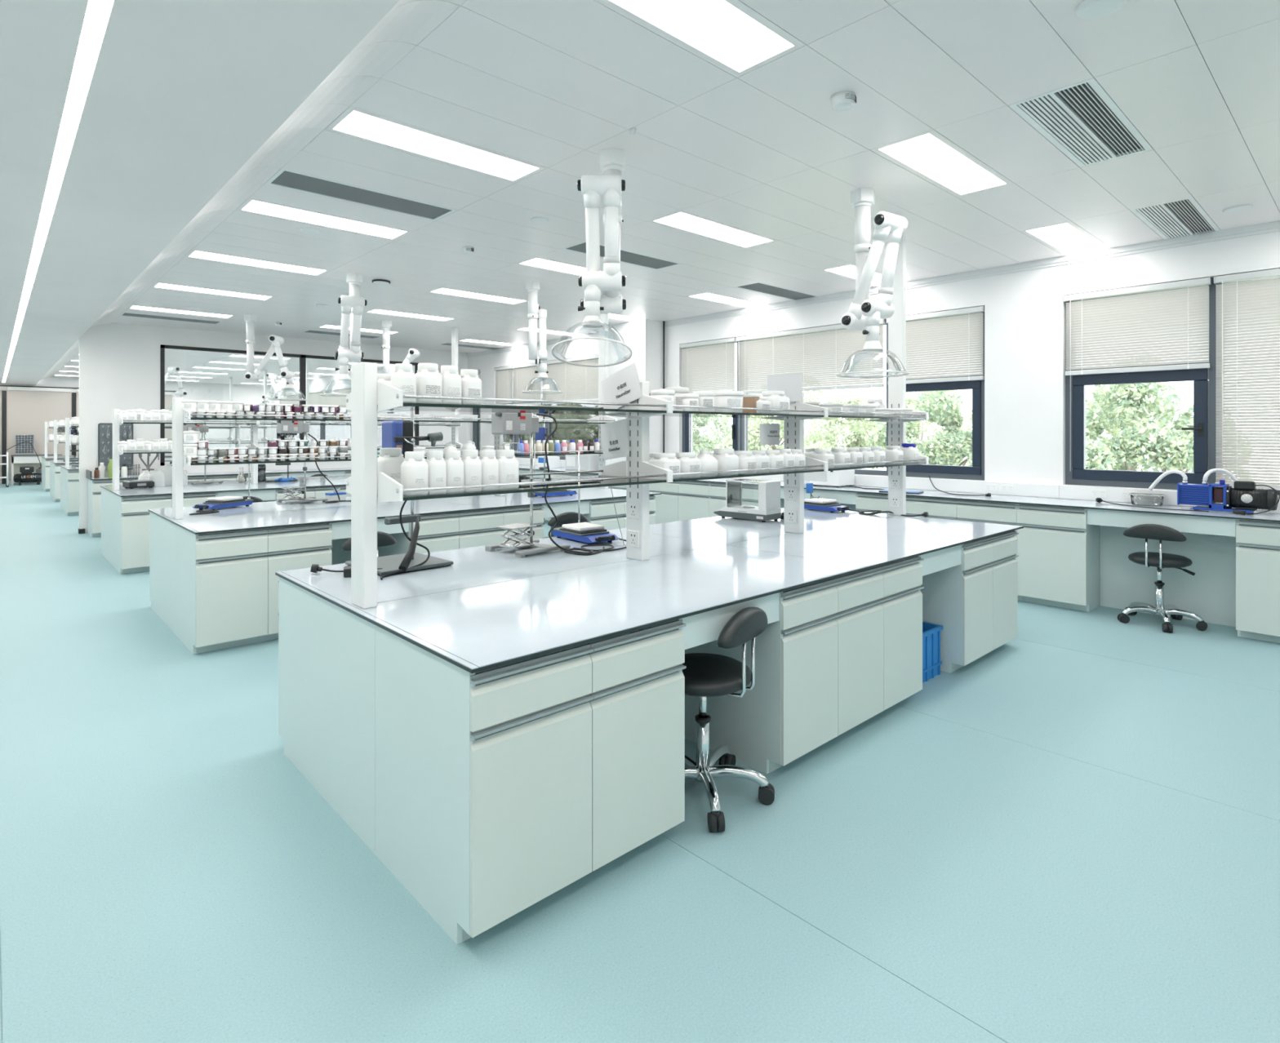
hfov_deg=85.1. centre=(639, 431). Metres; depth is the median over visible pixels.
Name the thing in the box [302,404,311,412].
jar
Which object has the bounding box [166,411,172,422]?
plastic jar
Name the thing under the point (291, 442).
jar
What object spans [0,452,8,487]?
trolley
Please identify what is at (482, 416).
carton
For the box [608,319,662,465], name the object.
wall column
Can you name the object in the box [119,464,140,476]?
wire rack
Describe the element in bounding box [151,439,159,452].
plastic jar
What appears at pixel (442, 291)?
recessed light
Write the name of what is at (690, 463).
plastic jar
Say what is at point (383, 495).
glass shelf
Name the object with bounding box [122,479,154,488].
scale
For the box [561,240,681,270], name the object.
ceiling vent
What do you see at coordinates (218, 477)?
base cabinet
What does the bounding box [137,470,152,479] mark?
plastic jar
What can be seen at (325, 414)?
jar
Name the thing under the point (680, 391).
plastic jar
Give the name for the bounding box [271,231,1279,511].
wall
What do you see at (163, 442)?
plastic jar
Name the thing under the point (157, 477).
plastic jar
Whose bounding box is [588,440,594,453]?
bottle
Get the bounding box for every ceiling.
[0,0,399,385]
[51,0,1279,386]
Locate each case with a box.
[14,434,34,455]
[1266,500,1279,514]
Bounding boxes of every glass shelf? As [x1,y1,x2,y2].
[123,422,256,424]
[123,452,172,453]
[164,426,238,427]
[183,442,233,444]
[189,417,351,422]
[190,457,351,465]
[208,427,266,428]
[208,440,260,441]
[240,426,276,427]
[259,423,351,425]
[377,403,666,414]
[377,420,491,422]
[377,424,460,426]
[377,446,460,449]
[377,475,666,501]
[514,452,603,456]
[538,422,606,424]
[653,410,823,417]
[672,468,823,481]
[811,415,925,420]
[827,462,925,471]
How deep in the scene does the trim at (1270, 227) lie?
6.86 m
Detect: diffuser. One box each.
[213,361,259,364]
[231,355,288,359]
[464,339,518,345]
[523,257,586,274]
[608,313,644,320]
[826,265,881,284]
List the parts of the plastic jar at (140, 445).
lid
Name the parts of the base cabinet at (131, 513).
door, handle, drawer, handle, drawer, handle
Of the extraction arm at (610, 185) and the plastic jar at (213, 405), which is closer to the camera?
the extraction arm at (610, 185)
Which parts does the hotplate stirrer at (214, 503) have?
hot plate, support rod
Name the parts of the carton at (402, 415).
lid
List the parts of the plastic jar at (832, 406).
lid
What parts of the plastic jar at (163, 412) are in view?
lid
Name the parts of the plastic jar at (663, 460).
lid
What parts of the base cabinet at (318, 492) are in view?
drawer, handle, handle, drawer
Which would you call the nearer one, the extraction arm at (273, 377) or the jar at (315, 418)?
the jar at (315, 418)
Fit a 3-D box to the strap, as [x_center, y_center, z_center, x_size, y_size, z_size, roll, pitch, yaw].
[-1.119,0.548,3.410,0.040,0.242,0.224,0,0,5]
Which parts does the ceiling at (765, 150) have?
panel, panel, panel, panel, panel, panel, panel, panel, panel, panel, panel, panel, panel, panel, panel, panel, panel, panel, panel, panel, panel, panel, panel, panel, panel, panel, panel, panel, panel, panel, panel, panel, panel, panel, panel, panel, panel, panel, panel, panel, panel, panel, panel, panel, panel, panel, panel, panel, panel, panel, panel, panel, panel, panel, panel, panel, panel, panel, panel, panel, panel, panel, panel, panel, panel, panel, panel, panel, panel, panel, panel, panel, panel, panel, panel, panel, panel, panel, panel, panel, panel, panel, panel, panel, panel, panel, panel, panel, panel, panel, panel, panel, panel, panel, panel, panel, panel, panel, panel, panel, panel, panel, panel, panel, panel, panel, panel, panel, panel, panel, panel, panel, panel, panel, panel, panel, panel, panel, panel, panel, panel, panel, panel, panel, panel, panel, panel, panel, panel, panel, panel, panel, panel, panel, panel, panel, panel, panel, panel, panel, panel, panel, panel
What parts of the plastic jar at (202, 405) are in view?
lid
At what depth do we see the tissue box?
6.81 m
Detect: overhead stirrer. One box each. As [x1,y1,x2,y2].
[57,428,74,457]
[62,427,79,461]
[183,422,222,484]
[265,432,298,482]
[276,421,328,504]
[345,410,453,576]
[484,412,570,558]
[535,421,556,478]
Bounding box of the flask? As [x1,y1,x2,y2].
[235,467,246,482]
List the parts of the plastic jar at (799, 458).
lid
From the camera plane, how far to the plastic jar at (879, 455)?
5.03 m
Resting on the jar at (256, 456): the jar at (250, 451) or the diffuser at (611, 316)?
the jar at (250, 451)
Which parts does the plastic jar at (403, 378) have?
lid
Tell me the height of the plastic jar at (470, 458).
0.168 m
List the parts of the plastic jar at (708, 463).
lid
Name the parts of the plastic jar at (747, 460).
lid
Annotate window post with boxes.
[1,390,6,484]
[71,392,75,456]
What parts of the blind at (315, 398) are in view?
rail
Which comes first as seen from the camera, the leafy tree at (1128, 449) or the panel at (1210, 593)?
the panel at (1210, 593)
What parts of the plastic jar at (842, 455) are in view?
lid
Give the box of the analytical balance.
[713,478,781,522]
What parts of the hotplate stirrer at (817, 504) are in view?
hot plate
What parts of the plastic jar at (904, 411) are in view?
lid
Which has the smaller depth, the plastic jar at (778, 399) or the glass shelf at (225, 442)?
the plastic jar at (778, 399)
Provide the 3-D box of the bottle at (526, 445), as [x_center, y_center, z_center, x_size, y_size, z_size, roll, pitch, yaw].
[-1.212,0.166,7.378,0.074,0.150,0.074,0,0,-43]
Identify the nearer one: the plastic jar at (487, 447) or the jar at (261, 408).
the jar at (261, 408)
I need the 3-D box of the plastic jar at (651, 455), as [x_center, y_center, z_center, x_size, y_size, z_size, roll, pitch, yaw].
[0.045,0.181,3.970,0.115,0.120,0.116,0,0,-43]
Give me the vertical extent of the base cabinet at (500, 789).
0.831 m
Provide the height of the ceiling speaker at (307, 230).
0.012 m
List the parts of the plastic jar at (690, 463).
lid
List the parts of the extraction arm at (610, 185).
joint knob, joint knob, joint knob, damper knob, joint knob, joint knob, joint knob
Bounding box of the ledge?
[515,457,1278,511]
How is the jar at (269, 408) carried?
on the jar at (268, 413)
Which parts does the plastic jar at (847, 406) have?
lid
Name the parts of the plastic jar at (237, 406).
lid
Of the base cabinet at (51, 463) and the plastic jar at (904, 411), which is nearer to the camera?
the plastic jar at (904, 411)
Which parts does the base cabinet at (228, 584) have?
drawer, door, handle, handle, handle, handle, drawer, door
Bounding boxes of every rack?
[44,377,233,457]
[53,369,268,462]
[65,360,311,467]
[112,327,462,490]
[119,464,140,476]
[172,293,617,519]
[346,229,928,608]
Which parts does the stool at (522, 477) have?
backrest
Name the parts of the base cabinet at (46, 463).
drawer, door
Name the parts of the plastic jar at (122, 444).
lid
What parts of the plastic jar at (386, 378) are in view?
lid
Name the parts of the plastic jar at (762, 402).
lid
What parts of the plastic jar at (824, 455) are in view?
lid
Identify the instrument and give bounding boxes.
[537,456,559,468]
[565,453,598,471]
[804,469,854,487]
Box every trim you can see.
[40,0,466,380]
[466,220,1279,357]
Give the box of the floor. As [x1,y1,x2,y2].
[0,482,1279,1042]
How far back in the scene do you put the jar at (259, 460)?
5.62 m
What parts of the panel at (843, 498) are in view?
panel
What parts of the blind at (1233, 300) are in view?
pull cord, ladder cord, rail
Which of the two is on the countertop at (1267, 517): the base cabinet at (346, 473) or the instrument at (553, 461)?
the instrument at (553, 461)
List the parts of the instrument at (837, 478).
panel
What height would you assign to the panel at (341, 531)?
0.831 m
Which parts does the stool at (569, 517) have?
backrest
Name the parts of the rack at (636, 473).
guard rail, guard rail, guard rail, guard rail, socket plate, socket plate, guard rail, guard rail, socket plate, socket plate, guard rail, guard rail, socket plate, socket plate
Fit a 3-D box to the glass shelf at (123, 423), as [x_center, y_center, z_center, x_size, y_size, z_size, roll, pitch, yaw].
[-5.558,-0.100,8.591,1.369,0.012,0.510,0,0,-43]
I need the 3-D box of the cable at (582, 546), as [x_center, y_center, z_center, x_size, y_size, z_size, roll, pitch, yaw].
[-0.182,0.662,4.077,0.384,0.028,0.233,0,0,-43]
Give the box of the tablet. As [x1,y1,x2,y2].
[878,489,924,493]
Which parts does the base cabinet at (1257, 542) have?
drawer, handle, handle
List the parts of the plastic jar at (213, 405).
lid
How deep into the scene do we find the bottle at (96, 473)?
10.16 m
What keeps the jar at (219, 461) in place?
on the rack at (179, 460)
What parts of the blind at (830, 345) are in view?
rail, ladder cord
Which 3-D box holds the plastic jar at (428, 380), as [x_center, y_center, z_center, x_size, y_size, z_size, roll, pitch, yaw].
[-0.825,-0.185,2.710,0.092,0.158,0.093,0,0,-43]
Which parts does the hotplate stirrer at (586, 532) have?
support rod, hot plate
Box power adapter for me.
[343,566,382,577]
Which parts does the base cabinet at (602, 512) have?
drawer, door, handle, handle, drawer, handle, door, handle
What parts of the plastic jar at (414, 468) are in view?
lid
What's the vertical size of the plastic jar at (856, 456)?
0.130 m
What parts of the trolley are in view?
post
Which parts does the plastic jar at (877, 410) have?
lid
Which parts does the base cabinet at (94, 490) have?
door, drawer, handle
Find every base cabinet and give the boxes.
[41,457,44,489]
[44,458,78,491]
[49,462,53,499]
[53,463,79,502]
[60,466,64,512]
[64,469,79,515]
[87,478,137,537]
[101,487,113,566]
[113,492,217,574]
[149,511,176,635]
[176,522,332,654]
[187,473,281,480]
[208,455,231,457]
[263,485,351,502]
[278,577,375,854]
[344,470,351,475]
[375,617,686,944]
[377,504,544,556]
[544,471,598,521]
[551,494,656,537]
[608,483,650,492]
[649,480,709,524]
[684,555,924,773]
[708,482,783,517]
[855,492,1020,600]
[920,530,1018,673]
[1016,503,1099,612]
[1235,519,1279,643]
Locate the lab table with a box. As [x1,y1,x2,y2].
[10,453,62,485]
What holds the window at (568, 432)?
in the wall at (1024, 311)
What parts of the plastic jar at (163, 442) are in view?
lid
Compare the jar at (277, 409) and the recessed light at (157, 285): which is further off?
the recessed light at (157, 285)
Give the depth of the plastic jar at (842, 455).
4.71 m
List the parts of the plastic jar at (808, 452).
lid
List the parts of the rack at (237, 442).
guard rail, guard rail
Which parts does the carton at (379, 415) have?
lid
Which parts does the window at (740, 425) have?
sash frame, handle, sash frame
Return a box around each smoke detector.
[274,321,282,325]
[372,279,390,286]
[462,246,474,254]
[830,90,856,111]
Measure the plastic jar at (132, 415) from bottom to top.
0.150 m
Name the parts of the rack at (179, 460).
guard rail, guard rail, guard rail, guard rail, guard rail, guard rail, guard rail, socket plate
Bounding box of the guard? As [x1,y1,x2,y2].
[78,528,84,533]
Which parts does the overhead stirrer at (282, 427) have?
frame, stand rod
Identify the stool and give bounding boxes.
[241,496,263,502]
[311,474,327,476]
[339,531,395,564]
[519,473,544,519]
[542,511,588,538]
[682,607,774,832]
[1117,524,1207,632]
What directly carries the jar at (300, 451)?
on the jar at (299, 455)
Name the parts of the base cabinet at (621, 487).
handle, drawer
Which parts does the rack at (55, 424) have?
guard rail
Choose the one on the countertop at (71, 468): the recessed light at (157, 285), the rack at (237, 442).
the rack at (237, 442)
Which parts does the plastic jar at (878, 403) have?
lid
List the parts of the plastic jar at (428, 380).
lid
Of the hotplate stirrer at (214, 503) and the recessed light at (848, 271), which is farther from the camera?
the recessed light at (848, 271)
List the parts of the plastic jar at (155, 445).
lid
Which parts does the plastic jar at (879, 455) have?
lid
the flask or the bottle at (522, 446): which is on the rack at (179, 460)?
the bottle at (522, 446)
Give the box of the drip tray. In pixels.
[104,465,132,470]
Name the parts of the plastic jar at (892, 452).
lid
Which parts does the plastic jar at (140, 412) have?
lid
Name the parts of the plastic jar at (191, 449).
lid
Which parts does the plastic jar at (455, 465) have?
lid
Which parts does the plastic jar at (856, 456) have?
lid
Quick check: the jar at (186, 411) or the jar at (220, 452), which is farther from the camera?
the jar at (220, 452)
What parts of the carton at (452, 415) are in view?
lid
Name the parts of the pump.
plate, oil casing, plate, motor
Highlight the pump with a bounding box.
[1148,468,1279,515]
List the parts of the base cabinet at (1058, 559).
drawer, handle, door, handle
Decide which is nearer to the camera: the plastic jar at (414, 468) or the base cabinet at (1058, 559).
the plastic jar at (414, 468)
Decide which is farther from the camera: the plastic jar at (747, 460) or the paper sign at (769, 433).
the paper sign at (769, 433)
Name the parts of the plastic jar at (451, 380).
lid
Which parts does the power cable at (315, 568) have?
cord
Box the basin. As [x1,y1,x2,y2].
[1128,493,1165,506]
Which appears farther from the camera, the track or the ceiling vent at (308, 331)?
the track
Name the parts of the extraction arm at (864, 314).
joint knob, joint knob, damper knob, joint knob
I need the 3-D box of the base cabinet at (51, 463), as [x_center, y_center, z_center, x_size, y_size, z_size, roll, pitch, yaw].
[-13.127,1.105,16.230,0.888,0.831,1.162,0,0,-43]
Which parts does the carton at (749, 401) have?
lid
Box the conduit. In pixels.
[662,320,664,453]
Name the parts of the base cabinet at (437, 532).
drawer, door, handle, handle, handle, drawer, handle, door, drawer, handle, door, handle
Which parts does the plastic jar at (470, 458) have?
lid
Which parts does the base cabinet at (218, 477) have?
drawer, handle, drawer, handle, drawer, handle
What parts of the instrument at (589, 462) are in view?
panel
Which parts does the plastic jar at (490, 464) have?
lid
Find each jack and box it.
[279,486,303,500]
[496,523,536,548]
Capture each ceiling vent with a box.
[119,312,222,324]
[264,168,457,221]
[302,329,381,338]
[438,342,501,349]
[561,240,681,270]
[733,281,817,300]
[1008,77,1153,167]
[1129,197,1220,239]
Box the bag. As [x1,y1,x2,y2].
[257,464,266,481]
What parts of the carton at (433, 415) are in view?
lid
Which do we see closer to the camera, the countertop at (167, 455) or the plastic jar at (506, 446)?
the plastic jar at (506, 446)
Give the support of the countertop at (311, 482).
on the base cabinet at (107, 497)
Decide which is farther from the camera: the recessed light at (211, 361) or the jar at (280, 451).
the recessed light at (211, 361)
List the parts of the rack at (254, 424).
guard rail, guard rail, guard rail, guard rail, guard rail, guard rail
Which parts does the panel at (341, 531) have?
panel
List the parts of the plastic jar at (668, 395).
lid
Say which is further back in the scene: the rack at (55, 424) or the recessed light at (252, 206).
the rack at (55, 424)
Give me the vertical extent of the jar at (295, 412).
0.055 m
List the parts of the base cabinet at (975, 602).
drawer, door, handle, handle, handle, door, drawer, handle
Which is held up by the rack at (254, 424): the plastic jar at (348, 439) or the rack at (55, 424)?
the plastic jar at (348, 439)
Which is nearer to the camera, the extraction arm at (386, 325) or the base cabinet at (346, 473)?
the extraction arm at (386, 325)
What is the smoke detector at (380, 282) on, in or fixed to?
attached to the ceiling at (765, 150)
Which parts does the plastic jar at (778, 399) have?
lid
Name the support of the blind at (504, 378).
attached to the window at (568, 432)
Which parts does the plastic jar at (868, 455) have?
lid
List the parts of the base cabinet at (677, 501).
handle, drawer, door, handle, handle, drawer, door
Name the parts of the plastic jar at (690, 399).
lid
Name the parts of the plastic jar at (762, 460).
lid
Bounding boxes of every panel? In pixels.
[217,488,275,501]
[281,471,344,478]
[331,518,408,564]
[519,468,543,479]
[542,500,589,518]
[682,592,779,649]
[780,487,856,510]
[920,544,961,576]
[1087,508,1235,626]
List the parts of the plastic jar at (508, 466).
lid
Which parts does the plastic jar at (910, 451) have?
lid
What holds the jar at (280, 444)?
on the jar at (280, 451)
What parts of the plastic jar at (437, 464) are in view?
lid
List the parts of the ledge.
ledge panel, ledge panel, ledge panel, socket plate, socket plate, socket plate, socket plate, ledge panel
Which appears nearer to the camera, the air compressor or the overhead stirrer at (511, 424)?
the overhead stirrer at (511, 424)
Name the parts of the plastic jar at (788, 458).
lid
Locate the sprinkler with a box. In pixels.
[628,128,635,135]
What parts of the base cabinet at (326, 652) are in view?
door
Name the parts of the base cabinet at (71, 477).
drawer, handle, door, handle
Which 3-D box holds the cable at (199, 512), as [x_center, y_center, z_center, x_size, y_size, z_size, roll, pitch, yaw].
[-3.629,0.665,5.845,0.190,0.022,0.375,0,0,-21]
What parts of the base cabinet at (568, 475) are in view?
drawer, drawer, handle, handle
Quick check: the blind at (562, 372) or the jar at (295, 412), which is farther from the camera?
the blind at (562, 372)
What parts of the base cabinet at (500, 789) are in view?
drawer, door, handle, handle, drawer, door, handle, handle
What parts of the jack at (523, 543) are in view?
plate, plate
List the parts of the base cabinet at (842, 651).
drawer, door, handle, handle, drawer, handle, door, handle, drawer, handle, door, handle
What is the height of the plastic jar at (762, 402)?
0.100 m
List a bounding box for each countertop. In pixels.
[40,453,172,458]
[48,456,235,463]
[59,465,79,470]
[85,467,351,479]
[99,475,351,497]
[147,487,661,534]
[275,507,1023,673]
[519,465,1279,522]
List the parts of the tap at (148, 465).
spout, spout, spout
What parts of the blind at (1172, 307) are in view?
pull cord, ladder cord, rail, ladder cord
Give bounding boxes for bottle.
[93,467,99,478]
[98,462,105,477]
[107,459,112,477]
[120,464,127,476]
[516,440,524,454]
[523,440,528,454]
[535,440,542,454]
[542,440,548,453]
[547,440,554,453]
[554,440,560,453]
[560,440,567,453]
[568,440,575,453]
[576,440,582,453]
[582,440,588,453]
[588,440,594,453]
[594,440,599,453]
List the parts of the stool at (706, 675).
leg, leg, leg, seat, leg, post, leg, backrest, post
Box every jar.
[48,421,53,427]
[48,434,53,440]
[58,420,65,426]
[58,435,65,442]
[71,417,79,426]
[71,435,79,444]
[117,410,128,422]
[117,440,128,453]
[126,409,137,422]
[126,440,136,453]
[135,408,145,422]
[135,438,145,453]
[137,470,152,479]
[142,410,151,422]
[143,440,152,452]
[149,468,164,487]
[151,409,160,422]
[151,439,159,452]
[159,408,168,422]
[159,438,168,452]
[160,462,172,485]
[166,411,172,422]
[167,440,172,452]
[181,400,196,410]
[182,430,199,443]
[182,443,199,456]
[183,469,187,485]
[185,410,196,417]
[186,455,198,463]
[195,410,206,417]
[196,400,208,410]
[196,440,208,448]
[197,448,208,455]
[197,455,208,463]
[204,410,216,417]
[206,448,217,455]
[208,400,221,410]
[208,455,217,462]
[214,410,226,417]
[216,447,227,455]
[216,454,227,462]
[220,400,232,411]
[224,411,235,417]
[226,454,238,462]
[227,447,238,454]
[232,400,244,411]
[235,411,245,418]
[237,447,248,454]
[237,454,248,462]
[243,403,252,411]
[245,411,255,418]
[248,447,257,454]
[248,454,257,462]
[249,403,260,411]
[254,411,265,418]
[256,403,266,411]
[257,447,268,454]
[257,454,268,462]
[264,404,275,412]
[265,412,275,418]
[266,440,278,447]
[266,453,278,461]
[267,447,278,453]
[271,438,282,448]
[275,404,284,412]
[275,412,284,418]
[277,440,288,446]
[278,446,288,453]
[278,453,288,461]
[283,404,293,412]
[284,412,294,418]
[287,446,297,453]
[288,440,297,446]
[288,453,297,461]
[292,404,302,412]
[294,412,304,418]
[297,440,307,446]
[297,446,307,453]
[297,453,307,460]
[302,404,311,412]
[304,412,314,419]
[307,446,318,453]
[307,453,318,460]
[310,413,319,423]
[310,438,319,449]
[311,404,320,413]
[314,413,324,419]
[317,440,328,446]
[318,446,328,453]
[318,453,328,460]
[320,404,329,413]
[324,413,333,419]
[328,440,337,446]
[328,446,337,453]
[328,453,337,459]
[329,405,338,413]
[333,413,343,419]
[337,440,347,445]
[337,445,347,453]
[337,453,347,459]
[338,405,346,413]
[347,438,351,448]
[377,373,391,404]
[377,448,404,488]
[391,363,416,403]
[400,451,428,495]
[413,446,425,456]
[414,363,442,404]
[426,450,446,494]
[440,365,461,404]
[443,444,457,456]
[444,450,464,493]
[460,368,481,404]
[461,449,481,492]
[462,440,475,449]
[479,449,498,491]
[481,445,494,449]
[495,449,519,489]
[498,443,509,449]
[544,417,552,422]
[648,453,653,460]
[648,453,680,479]
[650,388,675,410]
[665,386,688,411]
[675,452,701,478]
[682,393,699,411]
[693,390,715,412]
[696,449,717,476]
[712,448,738,475]
[714,390,744,413]
[733,450,756,474]
[751,450,769,473]
[755,396,771,413]
[761,391,789,413]
[762,449,783,472]
[775,448,794,471]
[791,448,805,471]
[804,400,821,406]
[804,448,818,457]
[810,448,834,468]
[818,402,843,415]
[831,448,850,467]
[841,403,860,416]
[844,447,862,466]
[857,447,874,466]
[859,404,875,417]
[866,399,886,408]
[866,446,885,465]
[875,408,892,417]
[884,445,903,464]
[890,408,902,417]
[899,408,912,417]
[900,443,919,462]
[911,411,921,417]
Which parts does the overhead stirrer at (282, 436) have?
plate, stand rod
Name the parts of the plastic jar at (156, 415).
lid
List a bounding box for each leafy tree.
[692,417,715,454]
[697,385,835,449]
[717,377,886,470]
[846,391,972,466]
[866,390,972,466]
[960,385,1143,470]
[1084,356,1259,482]
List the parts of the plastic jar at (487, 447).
lid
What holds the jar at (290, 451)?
on the jar at (289, 455)
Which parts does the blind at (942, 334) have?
rail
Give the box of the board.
[97,423,133,470]
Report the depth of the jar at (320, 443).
5.94 m
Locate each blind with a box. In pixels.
[0,386,1,480]
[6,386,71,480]
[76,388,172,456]
[280,386,414,414]
[471,369,480,440]
[493,365,512,404]
[511,362,541,404]
[541,355,598,404]
[679,337,737,452]
[735,318,885,394]
[886,306,984,384]
[1063,276,1211,453]
[1213,268,1279,490]
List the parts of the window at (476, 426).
frame, pane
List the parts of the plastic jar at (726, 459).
lid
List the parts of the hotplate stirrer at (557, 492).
support rod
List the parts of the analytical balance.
glass, shield frame, glass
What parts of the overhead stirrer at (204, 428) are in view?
stand rod, frame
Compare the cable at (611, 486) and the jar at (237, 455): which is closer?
the cable at (611, 486)
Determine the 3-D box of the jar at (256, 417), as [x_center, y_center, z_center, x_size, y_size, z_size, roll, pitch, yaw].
[-3.073,-0.135,5.637,0.078,0.055,0.077,0,0,-43]
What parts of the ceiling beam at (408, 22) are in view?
cove panel, cove panel, cove panel, cove panel, cove panel, cove panel, cove panel, cove panel, cove panel, cove panel, cove panel, cove panel, cove panel, cove panel, cove panel, cove panel, cove panel, cove panel, cove panel, cove panel, cove panel, cove panel, cove panel, cove panel, cove panel, cove panel, cove panel, cove panel, cove panel, cove panel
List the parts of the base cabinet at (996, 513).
drawer, handle, handle, drawer, handle, handle, drawer, handle, handle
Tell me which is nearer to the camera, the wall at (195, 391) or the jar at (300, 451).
the jar at (300, 451)
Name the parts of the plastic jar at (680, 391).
lid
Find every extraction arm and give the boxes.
[164,366,186,410]
[244,314,307,400]
[262,360,287,412]
[320,273,367,396]
[380,320,420,374]
[521,280,562,393]
[551,147,632,367]
[836,187,909,377]
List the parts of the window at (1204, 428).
sash frame, handle, handle plate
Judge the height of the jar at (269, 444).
0.055 m
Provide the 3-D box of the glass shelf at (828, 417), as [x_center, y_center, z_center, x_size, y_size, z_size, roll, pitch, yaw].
[1.541,-0.100,5.145,1.392,0.012,0.510,0,0,-43]
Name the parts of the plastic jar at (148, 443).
lid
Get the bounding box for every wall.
[0,377,271,484]
[79,322,467,533]
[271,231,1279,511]
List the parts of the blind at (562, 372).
rail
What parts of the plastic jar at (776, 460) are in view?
lid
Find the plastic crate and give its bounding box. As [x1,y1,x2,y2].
[922,622,942,683]
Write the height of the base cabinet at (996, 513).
0.881 m
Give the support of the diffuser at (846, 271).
attached to the recessed light at (848, 271)
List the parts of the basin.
floor plate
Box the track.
[0,385,176,391]
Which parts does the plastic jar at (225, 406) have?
lid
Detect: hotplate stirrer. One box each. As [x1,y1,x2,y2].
[192,445,253,510]
[533,444,577,497]
[552,450,619,544]
[804,480,850,512]
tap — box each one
[138,453,159,474]
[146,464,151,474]
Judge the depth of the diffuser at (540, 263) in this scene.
6.97 m
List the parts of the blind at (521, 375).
rail, ladder cord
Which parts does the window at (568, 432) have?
pane, pane, pane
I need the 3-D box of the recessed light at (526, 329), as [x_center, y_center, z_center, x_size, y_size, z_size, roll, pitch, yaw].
[-1.463,-1.659,11.542,1.206,0.018,0.374,0,0,-43]
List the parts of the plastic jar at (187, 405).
lid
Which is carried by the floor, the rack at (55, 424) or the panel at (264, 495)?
the panel at (264, 495)
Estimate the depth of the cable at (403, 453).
3.42 m
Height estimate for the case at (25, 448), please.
0.600 m
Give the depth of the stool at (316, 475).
11.72 m
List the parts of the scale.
weighing plate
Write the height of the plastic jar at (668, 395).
0.115 m
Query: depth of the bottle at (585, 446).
7.89 m
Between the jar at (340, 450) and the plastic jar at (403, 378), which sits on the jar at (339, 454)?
the jar at (340, 450)
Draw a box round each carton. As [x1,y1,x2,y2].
[377,413,401,420]
[400,413,422,420]
[422,413,450,421]
[451,414,478,421]
[480,415,491,421]
[742,394,762,413]
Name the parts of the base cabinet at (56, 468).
drawer, door, handle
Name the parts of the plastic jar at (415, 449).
lid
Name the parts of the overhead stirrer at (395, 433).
plate, motor, stand rod, clamp handle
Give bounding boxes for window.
[160,344,418,466]
[281,388,414,450]
[472,412,480,453]
[496,358,598,460]
[682,311,984,480]
[1065,275,1279,494]
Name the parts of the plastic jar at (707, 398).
lid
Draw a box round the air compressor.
[13,466,41,485]
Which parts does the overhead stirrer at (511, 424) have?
speed knob, frame, stand rod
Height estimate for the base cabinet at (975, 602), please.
0.831 m
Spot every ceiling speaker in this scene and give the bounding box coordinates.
[299,227,322,234]
[316,304,328,308]
[339,293,349,295]
[530,217,548,223]
[1075,0,1127,19]
[1222,204,1253,213]
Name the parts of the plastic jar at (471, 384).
lid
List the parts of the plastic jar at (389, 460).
lid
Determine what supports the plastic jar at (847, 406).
on the rack at (636, 473)
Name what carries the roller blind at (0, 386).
attached to the wall at (195, 391)
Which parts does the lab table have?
leg, panel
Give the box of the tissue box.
[324,488,346,501]
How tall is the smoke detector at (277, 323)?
0.050 m
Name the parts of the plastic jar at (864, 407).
lid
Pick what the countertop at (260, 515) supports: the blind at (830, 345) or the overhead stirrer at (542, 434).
the overhead stirrer at (542, 434)
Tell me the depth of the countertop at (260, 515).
5.97 m
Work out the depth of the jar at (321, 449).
5.94 m
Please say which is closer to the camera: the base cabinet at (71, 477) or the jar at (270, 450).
the jar at (270, 450)
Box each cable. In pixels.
[5,441,41,466]
[189,508,219,515]
[307,433,377,502]
[310,564,343,573]
[380,451,430,580]
[536,413,604,555]
[573,537,626,551]
[610,486,624,545]
[845,485,884,489]
[848,509,928,517]
[928,475,991,496]
[1095,497,1208,511]
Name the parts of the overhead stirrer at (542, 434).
stand rod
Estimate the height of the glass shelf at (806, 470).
0.012 m
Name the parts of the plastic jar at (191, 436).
lid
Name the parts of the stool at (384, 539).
backrest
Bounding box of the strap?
[398,516,419,572]
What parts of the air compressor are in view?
motor, air tank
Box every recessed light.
[2,0,112,382]
[53,374,79,376]
[127,305,235,318]
[151,282,275,301]
[170,375,211,378]
[178,371,228,374]
[183,248,330,276]
[192,366,244,370]
[208,360,267,364]
[228,354,292,359]
[235,197,413,240]
[240,382,279,385]
[294,372,338,375]
[315,367,334,369]
[317,324,399,334]
[324,106,546,183]
[348,362,393,366]
[364,308,457,321]
[426,287,528,304]
[457,338,521,346]
[515,257,631,277]
[515,327,564,335]
[595,0,805,77]
[608,313,662,321]
[648,209,778,248]
[685,292,766,307]
[820,263,908,286]
[870,128,1014,197]
[1019,221,1111,255]
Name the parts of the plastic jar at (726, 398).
lid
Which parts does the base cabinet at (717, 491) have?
drawer, door, handle, handle, drawer, handle, door, handle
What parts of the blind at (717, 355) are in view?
pull cord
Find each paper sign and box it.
[600,362,642,408]
[600,418,629,460]
[760,423,779,444]
[767,373,802,401]
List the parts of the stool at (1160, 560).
leg, leg, post, backrest, seat, post, leg, leg, leg, lever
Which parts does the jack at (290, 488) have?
plate, plate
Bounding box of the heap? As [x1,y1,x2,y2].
[275,476,296,481]

